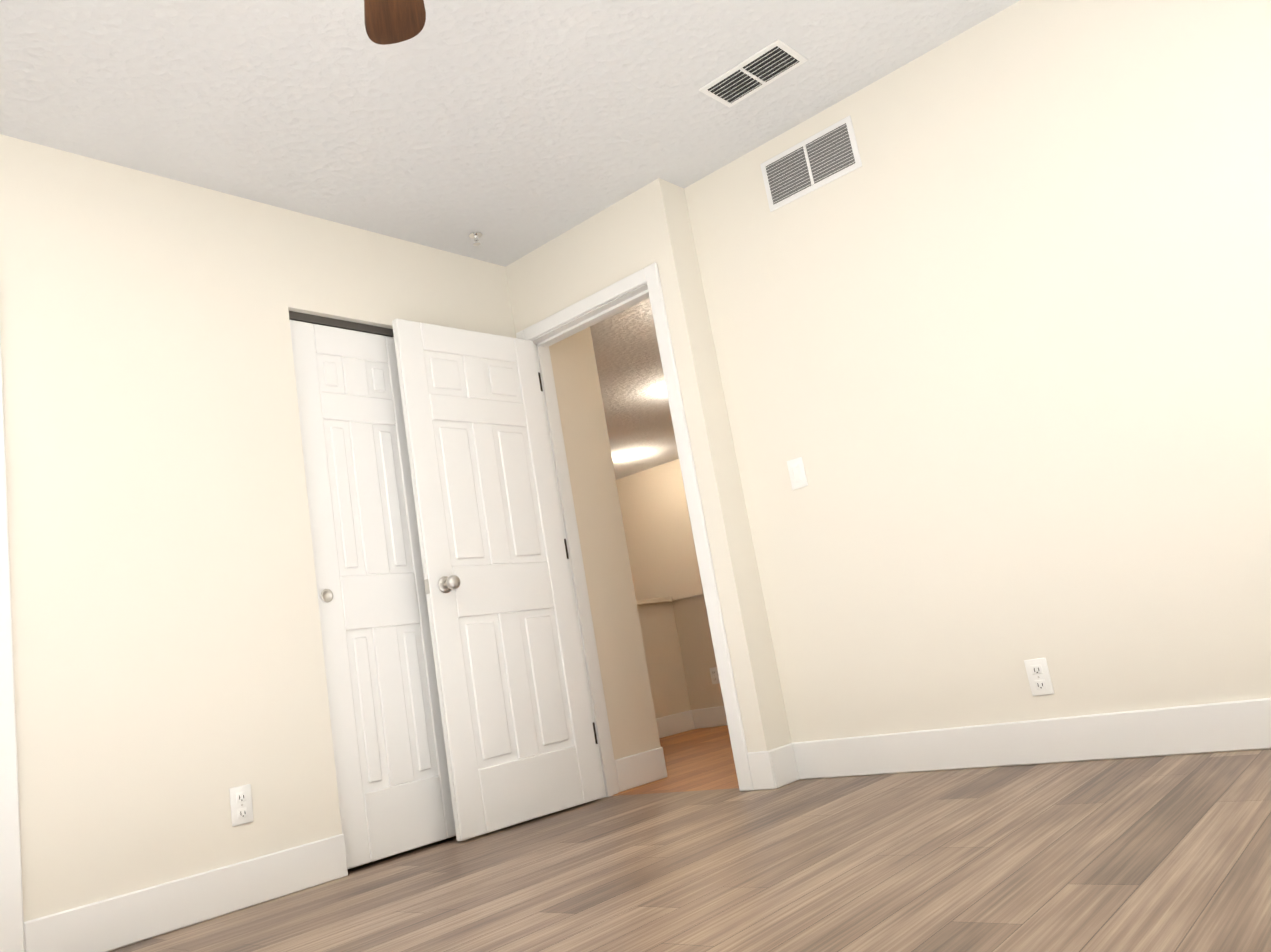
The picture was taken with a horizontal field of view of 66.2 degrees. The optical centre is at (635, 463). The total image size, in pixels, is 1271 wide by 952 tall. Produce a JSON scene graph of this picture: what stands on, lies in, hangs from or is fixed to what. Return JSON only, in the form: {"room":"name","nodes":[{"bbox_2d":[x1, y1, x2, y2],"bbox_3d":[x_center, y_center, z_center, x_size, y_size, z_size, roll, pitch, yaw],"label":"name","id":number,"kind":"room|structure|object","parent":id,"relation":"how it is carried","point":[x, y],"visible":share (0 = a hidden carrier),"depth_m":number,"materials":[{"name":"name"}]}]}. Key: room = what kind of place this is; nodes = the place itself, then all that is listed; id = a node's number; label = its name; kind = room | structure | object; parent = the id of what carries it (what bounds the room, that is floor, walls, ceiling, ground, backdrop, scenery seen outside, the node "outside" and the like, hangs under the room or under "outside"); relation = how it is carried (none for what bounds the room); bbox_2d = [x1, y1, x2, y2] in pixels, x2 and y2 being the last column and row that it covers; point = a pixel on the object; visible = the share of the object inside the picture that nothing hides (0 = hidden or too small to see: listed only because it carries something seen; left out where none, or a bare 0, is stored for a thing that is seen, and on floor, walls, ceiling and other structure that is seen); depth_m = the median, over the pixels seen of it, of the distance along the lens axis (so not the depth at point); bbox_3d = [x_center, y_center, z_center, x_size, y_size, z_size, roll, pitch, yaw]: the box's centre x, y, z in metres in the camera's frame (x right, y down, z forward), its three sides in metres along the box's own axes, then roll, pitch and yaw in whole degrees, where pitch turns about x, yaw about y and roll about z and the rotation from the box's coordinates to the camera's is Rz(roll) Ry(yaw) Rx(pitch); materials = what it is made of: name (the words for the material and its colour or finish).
{"room":"empty bedroom","nodes":[
{"label":"empty bedroom","id":0,"kind":"room"},
{"bbox_2d":[0,134,511,921],"bbox_3d":[-1.839,0.168,2.796,0.120,2.440,4.250,-19,-15,38],"label":"wall","id":1,"kind":"structure","parent":0,"point":[168,653],"depth_m":3.11,"materials":[{"name":"white paint"}]},
{"bbox_2d":[0,331,24,951],"bbox_3d":[-2.080,0.316,2.447,0.156,2.096,0.852,-19,-15,38],"label":"door frame","id":2,"kind":"structure","parent":1,"relation":"attached to","point":[11,896],"depth_m":2.60,"materials":[{"name":"white wood"}]},
{"bbox_2d":[24,834,347,951],"bbox_3d":[-1.280,1.286,2.895,0.018,0.135,0.954,-19,-15,38],"label":"baseboard","id":3,"kind":"structure","parent":1,"relation":"attached to","point":[124,920],"depth_m":2.84,"materials":[{"name":"white wood"}]},
{"bbox_2d":[229,784,253,826],"bbox_3d":[-1.231,1.068,3.046,0.008,0.115,0.070,-19,-15,38],"label":"electrical outlet","id":4,"kind":"object","parent":1,"relation":"attached to","point":[241,805],"visible":1,"depth_m":3.04,"materials":[{"name":"white plastic"}]},
{"bbox_2d":[289,311,393,336],"bbox_3d":[-0.997,-0.530,4.100,0.075,0.030,1.080,-19,-15,38],"label":"door track","id":5,"kind":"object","parent":1,"relation":"attached to","point":[302,317],"depth_m":3.85,"materials":[{"name":"grey metal"}]},
{"bbox_2d":[290,320,455,868],"bbox_3d":[-0.828,0.445,3.897,0.074,1.985,1.068,-19,-15,38],"label":"closet doors","id":6,"kind":"structure","parent":1,"relation":"in","point":[393,784],"depth_m":3.65,"materials":[{"name":"white wood"}]},
{"bbox_2d":[392,318,603,840],"bbox_3d":[-0.568,0.409,4.004,0.179,2.018,0.731,-19,-15,38],"label":"hall door","id":7,"kind":"structure","parent":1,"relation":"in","point":[519,736],"depth_m":3.94,"materials":[{"name":"white wood"}]},
{"bbox_2d":[0,0,1019,479],"bbox_3d":[-0.618,-0.904,4.938,8.300,0.080,8.990,-19,-15,38],"label":"ceiling","id":8,"kind":"structure","parent":0,"point":[512,130],"depth_m":3.26,"materials":[{"name":"white paint"}]},
{"bbox_2d":[364,0,425,44],"bbox_3d":[-0.482,-1.214,1.874,1.074,0.592,1.105,-19,-15,38],"label":"ceiling fan","id":9,"kind":"object","parent":8,"relation":"hanging from","point":[386,22],"visible":1,"depth_m":2.37,"materials":[{"name":"brown wood"}]},
{"bbox_2d":[469,232,481,245],"bbox_3d":[-0.692,-0.972,4.233,0.060,0.045,0.060,-19,-15,38],"label":"sprinkler","id":10,"kind":"object","parent":8,"relation":"attached to","point":[475,236],"visible":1,"depth_m":4.23,"materials":[{"name":"silver metal"}]},
{"bbox_2d":[621,453,638,457],"bbox_3d":[-0.055,-0.070,9.213,0.169,0.006,0.169,-17,-14,33],"label":"recessed light","id":11,"kind":"object","parent":8,"relation":"in","point":[630,455],"visible":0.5,"depth_m":9.15,"materials":[{"name":"white"}]},
{"bbox_2d":[699,39,807,107],"bbox_3d":[0.410,-1.352,3.402,0.340,0.013,0.190,-19,-15,38],"label":"ceiling vent","id":12,"kind":"object","parent":8,"relation":"in","point":[763,67],"visible":1,"depth_m":3.39,"materials":[{"name":"white metal"}]},
{"bbox_2d":[549,327,660,759],"bbox_3d":[-0.223,0.262,4.596,0.120,2.440,0.350,-19,-15,38],"label":"wall","id":13,"kind":"structure","parent":0,"point":[633,707],"depth_m":4.55,"materials":[{"name":"beige paint"}]},
{"bbox_2d":[615,747,666,791],"bbox_3d":[0.028,1.359,4.338,0.018,0.135,0.344,-19,-15,38],"label":"baseboard","id":14,"kind":"structure","parent":13,"relation":"attached to","point":[642,768],"depth_m":4.32,"materials":[{"name":"white wood"}]},
{"bbox_2d":[504,178,791,752],"bbox_3d":[-0.013,0.124,4.107,0.940,2.440,0.150,-19,-15,38],"label":"wall","id":15,"kind":"structure","parent":0,"point":[650,225],"depth_m":3.92,"materials":[{"name":"white paint"}]},
{"bbox_2d":[516,263,753,798],"bbox_3d":[-0.013,0.302,4.104,0.860,2.096,0.156,-19,-15,38],"label":"door frame","id":16,"kind":"structure","parent":15,"relation":"attached to","point":[544,335],"depth_m":4.16,"materials":[{"name":"white wood"}]},
{"bbox_2d":[621,459,701,594],"bbox_3d":[1.598,1.327,8.755,5.700,3.440,0.120,-19,-15,38],"label":"wall","id":17,"kind":"structure","parent":0,"point":[664,550],"depth_m":9.86,"materials":[{"name":"beige paint"}]},
{"bbox_2d":[641,595,692,716],"bbox_3d":[-0.541,1.418,6.212,0.180,0.960,2.490,-19,-15,38],"label":"wall","id":18,"kind":"structure","parent":0,"point":[654,644],"depth_m":7.05,"materials":[{"name":"beige paint"}]},
{"bbox_2d":[656,710,695,737],"bbox_3d":[-0.417,1.799,6.090,0.018,0.135,2.500,-19,-15,38],"label":"baseboard","id":19,"kind":"structure","parent":18,"relation":"attached to","point":[677,723],"depth_m":6.90,"materials":[{"name":"white wood"}]},
{"bbox_2d":[109,725,1270,951],"bbox_3d":[-0.200,1.514,4.436,8.300,0.050,8.990,-19,-15,38],"label":"floor","id":20,"kind":"structure","parent":0,"point":[1171,853],"depth_m":2.28,"materials":[{"name":"beige wood"}]},
{"bbox_2d":[673,587,723,709],"bbox_3d":[1.330,1.136,6.411,2.850,0.960,0.180,-19,-15,38],"label":"wall","id":21,"kind":"structure","parent":0,"point":[697,650],"depth_m":7.08,"materials":[{"name":"beige paint"}]},
{"bbox_2d":[692,706,727,728],"bbox_3d":[1.455,1.496,6.193,2.820,0.135,0.014,-19,-15,38],"label":"baseboard","id":22,"kind":"structure","parent":21,"relation":"attached to","point":[712,716],"depth_m":6.96,"materials":[{"name":"white wood"}]},
{"bbox_2d":[709,667,719,683],"bbox_3d":[0.565,1.517,6.960,0.070,0.115,0.008,-19,-15,38],"label":"outlet","id":23,"kind":"object","parent":21,"relation":"attached to","point":[714,675],"visible":0.96,"depth_m":6.96,"materials":[{"name":"white plastic"}]},
{"bbox_2d":[684,0,1270,742],"bbox_3d":[1.427,-0.329,3.122,2.910,2.440,0.130,-19,-15,38],"label":"wall","id":24,"kind":"structure","parent":0,"point":[978,342],"depth_m":3.20,"materials":[{"name":"white paint"}]},
{"bbox_2d":[787,457,807,489],"bbox_3d":[0.615,0.038,3.716,0.070,0.115,0.013,-19,-15,38],"label":"light switch","id":25,"kind":"object","parent":24,"relation":"attached to","point":[797,473],"visible":1,"depth_m":3.71,"materials":[{"name":"white plastic"}]},
{"bbox_2d":[760,115,861,211],"bbox_3d":[0.665,-1.146,3.743,0.410,0.210,0.013,-19,-15,38],"label":"air vent","id":26,"kind":"object","parent":24,"relation":"in","point":[829,154],"visible":1,"depth_m":3.73,"materials":[{"name":"white metal"}]},
{"bbox_2d":[784,698,1270,783],"bbox_3d":[1.615,0.768,2.812,2.750,0.135,0.018,-19,-15,38],"label":"baseboard","id":27,"kind":"structure","parent":24,"relation":"attached to","point":[1243,725],"depth_m":3.07,"materials":[{"name":"white wood"}]},
{"bbox_2d":[1024,658,1053,695],"bbox_3d":[1.286,0.681,3.106,0.070,0.115,0.008,-19,-15,38],"label":"electrical outlet","id":28,"kind":"object","parent":24,"relation":"attached to","point":[1038,675],"visible":1,"depth_m":3.10,"materials":[{"name":"white plastic"}]}
]}

